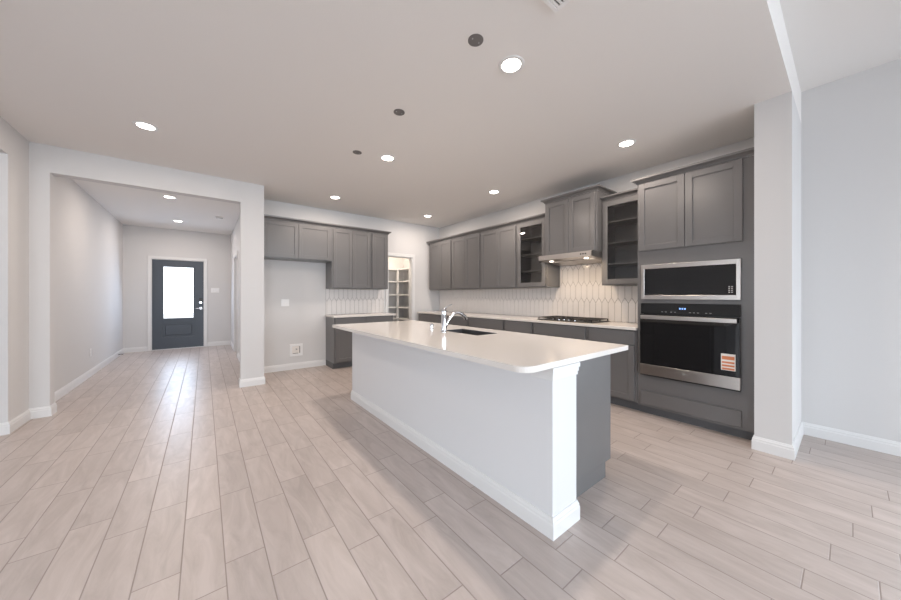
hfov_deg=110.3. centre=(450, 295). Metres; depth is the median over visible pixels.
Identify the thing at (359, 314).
countertop
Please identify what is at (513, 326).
base cabinet
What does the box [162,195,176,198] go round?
recessed light
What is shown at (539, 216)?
crown molding
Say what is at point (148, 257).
trim
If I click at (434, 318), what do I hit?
base cabinet
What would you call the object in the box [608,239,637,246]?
shelf
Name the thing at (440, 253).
upper cabinet
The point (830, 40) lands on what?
ceiling
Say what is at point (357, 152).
junction box cover
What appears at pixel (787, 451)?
baseboard
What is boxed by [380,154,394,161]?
recessed light
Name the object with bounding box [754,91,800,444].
wall pillar
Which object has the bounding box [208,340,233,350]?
baseboard
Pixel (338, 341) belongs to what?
base cabinet
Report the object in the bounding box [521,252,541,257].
shelf
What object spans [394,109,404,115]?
junction box cover
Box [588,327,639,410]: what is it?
base cabinet
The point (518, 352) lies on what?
island countertop
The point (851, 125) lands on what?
wall
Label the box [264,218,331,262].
upper cabinet
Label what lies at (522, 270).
shelf
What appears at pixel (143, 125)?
recessed light
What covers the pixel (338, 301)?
backsplash
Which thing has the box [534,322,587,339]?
base cabinet
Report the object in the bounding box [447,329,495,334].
sink
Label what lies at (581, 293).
backsplash
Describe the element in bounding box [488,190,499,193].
recessed light
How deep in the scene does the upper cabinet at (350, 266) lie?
5.46 m
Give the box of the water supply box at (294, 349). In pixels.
[289,344,302,356]
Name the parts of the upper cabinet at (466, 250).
door, door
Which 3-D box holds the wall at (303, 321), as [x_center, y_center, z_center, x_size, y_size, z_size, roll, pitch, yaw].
[-1.675,-0.155,6.034,3.520,2.750,0.120,0,0,-38]
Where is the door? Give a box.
[152,259,203,349]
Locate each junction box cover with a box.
[353,150,361,154]
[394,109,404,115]
[468,34,482,46]
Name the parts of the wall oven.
handle, trim, control panel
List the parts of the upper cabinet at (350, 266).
door, door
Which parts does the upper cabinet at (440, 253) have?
door, door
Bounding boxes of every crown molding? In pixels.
[264,214,390,234]
[427,213,544,243]
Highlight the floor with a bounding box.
[0,345,900,599]
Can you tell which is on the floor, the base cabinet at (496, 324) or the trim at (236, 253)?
the base cabinet at (496, 324)
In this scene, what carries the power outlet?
attached to the wall at (303, 321)
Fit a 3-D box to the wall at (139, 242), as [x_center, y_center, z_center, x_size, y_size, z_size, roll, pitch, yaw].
[-6.304,-0.155,7.351,1.893,2.750,0.150,0,0,-38]
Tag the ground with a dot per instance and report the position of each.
(166, 315)
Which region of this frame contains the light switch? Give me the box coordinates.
[211,288,218,292]
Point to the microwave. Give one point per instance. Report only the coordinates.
(713, 279)
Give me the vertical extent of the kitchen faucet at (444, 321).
0.258 m
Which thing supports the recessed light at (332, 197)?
in the ceiling at (280, 96)
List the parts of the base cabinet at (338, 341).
door, drawer, drawer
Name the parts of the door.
glass moulding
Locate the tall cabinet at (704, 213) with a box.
[631,147,753,439]
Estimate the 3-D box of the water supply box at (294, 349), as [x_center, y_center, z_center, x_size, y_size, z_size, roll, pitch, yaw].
[-2.568,0.902,5.229,0.200,0.200,0.041,0,0,-38]
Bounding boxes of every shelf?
[521,235,541,241]
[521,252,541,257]
[521,269,541,272]
[608,216,637,226]
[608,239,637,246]
[608,261,637,266]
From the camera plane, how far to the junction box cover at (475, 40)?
1.88 m
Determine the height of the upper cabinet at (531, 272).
0.995 m
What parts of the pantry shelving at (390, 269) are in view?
corner post, shelf, shelf, shelf, shelf, shelf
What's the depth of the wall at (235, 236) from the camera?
6.90 m
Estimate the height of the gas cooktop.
0.040 m
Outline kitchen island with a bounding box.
[351,332,610,540]
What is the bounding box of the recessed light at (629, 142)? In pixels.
[617,139,635,147]
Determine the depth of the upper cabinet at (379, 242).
5.80 m
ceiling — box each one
[0,0,800,234]
[779,0,900,91]
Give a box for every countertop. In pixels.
[325,313,396,317]
[332,320,627,372]
[417,311,637,329]
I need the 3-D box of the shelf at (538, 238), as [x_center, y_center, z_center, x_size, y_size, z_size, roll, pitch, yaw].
[1.345,-0.876,4.796,0.281,0.018,0.504,0,0,-38]
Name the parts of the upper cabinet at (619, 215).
crown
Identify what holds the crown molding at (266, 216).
attached to the wall at (303, 321)
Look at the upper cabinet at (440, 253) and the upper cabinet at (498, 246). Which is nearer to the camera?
the upper cabinet at (498, 246)
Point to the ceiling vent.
(555, 5)
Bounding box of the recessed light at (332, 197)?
[329,196,340,198]
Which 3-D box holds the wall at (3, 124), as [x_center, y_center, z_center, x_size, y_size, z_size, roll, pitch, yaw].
[-2.622,-0.155,1.035,0.120,2.750,4.333,0,0,-38]
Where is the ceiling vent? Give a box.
[542,0,570,12]
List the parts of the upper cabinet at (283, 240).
door, door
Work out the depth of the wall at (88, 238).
3.87 m
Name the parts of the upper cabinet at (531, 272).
door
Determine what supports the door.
in the wall at (139, 242)
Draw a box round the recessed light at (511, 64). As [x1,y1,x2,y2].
[498,55,524,73]
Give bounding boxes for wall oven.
[640,303,740,391]
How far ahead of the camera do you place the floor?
1.76 m
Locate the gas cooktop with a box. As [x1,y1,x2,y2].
[537,316,608,322]
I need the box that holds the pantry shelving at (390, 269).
[389,267,408,320]
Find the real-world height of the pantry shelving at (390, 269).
1.860 m
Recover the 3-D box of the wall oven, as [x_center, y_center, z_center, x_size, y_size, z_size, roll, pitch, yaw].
[2.388,0.441,3.089,0.588,0.738,0.770,0,0,-38]
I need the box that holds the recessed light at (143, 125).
[132,121,158,130]
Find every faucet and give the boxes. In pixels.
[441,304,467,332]
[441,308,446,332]
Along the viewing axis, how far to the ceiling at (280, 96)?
2.35 m
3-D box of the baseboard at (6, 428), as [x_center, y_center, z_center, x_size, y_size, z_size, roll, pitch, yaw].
[-6.736,1.167,3.729,4.013,0.105,5.014,0,0,-38]
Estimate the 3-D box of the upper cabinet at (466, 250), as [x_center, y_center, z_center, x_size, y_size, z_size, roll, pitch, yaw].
[0.399,-0.627,5.966,0.339,0.995,0.818,0,0,-38]
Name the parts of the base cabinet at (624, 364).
drawer, door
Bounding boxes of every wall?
[0,116,7,153]
[0,123,122,422]
[123,224,230,347]
[231,215,239,354]
[264,199,438,366]
[389,257,408,320]
[439,58,900,441]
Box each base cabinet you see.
[326,315,392,368]
[419,313,440,322]
[447,315,468,326]
[469,317,504,330]
[505,320,533,333]
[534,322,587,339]
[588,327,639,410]
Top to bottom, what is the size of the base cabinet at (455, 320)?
0.859 m
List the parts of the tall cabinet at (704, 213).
door, drawer, crown, door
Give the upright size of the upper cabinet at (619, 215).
1.078 m
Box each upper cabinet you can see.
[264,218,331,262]
[326,227,370,288]
[371,233,387,288]
[429,239,456,289]
[452,232,480,289]
[481,224,516,288]
[517,218,559,287]
[541,184,616,255]
[600,188,637,285]
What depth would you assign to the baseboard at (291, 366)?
5.08 m
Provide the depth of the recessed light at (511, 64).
2.07 m
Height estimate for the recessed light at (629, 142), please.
0.006 m
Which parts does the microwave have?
door glass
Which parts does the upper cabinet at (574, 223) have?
door, crown, door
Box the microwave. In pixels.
[641,258,740,299]
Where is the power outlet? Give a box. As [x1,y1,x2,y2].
[281,299,288,305]
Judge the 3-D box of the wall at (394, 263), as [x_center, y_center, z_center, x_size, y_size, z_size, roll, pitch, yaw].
[-1.462,-0.155,7.041,1.700,2.750,1.200,0,0,-38]
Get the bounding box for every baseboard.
[0,346,146,435]
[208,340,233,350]
[237,353,325,387]
[751,422,803,460]
[802,422,900,456]
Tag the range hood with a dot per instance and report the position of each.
(590, 256)
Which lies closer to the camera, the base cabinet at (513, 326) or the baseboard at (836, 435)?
the baseboard at (836, 435)
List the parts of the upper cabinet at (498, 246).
door, door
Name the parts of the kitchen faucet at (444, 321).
spout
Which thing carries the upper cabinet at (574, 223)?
attached to the wall at (851, 125)
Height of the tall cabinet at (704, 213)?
2.438 m
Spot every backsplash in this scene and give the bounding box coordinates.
[326,289,383,314]
[440,263,637,322]
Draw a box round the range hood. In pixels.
[539,250,601,265]
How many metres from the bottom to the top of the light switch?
0.115 m
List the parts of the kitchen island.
moulding, corner post, panel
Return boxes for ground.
[164,313,192,317]
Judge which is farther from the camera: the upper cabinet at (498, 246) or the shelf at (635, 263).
the upper cabinet at (498, 246)
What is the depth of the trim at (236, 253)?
6.31 m
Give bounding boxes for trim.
[147,256,206,350]
[234,251,237,352]
[385,252,414,319]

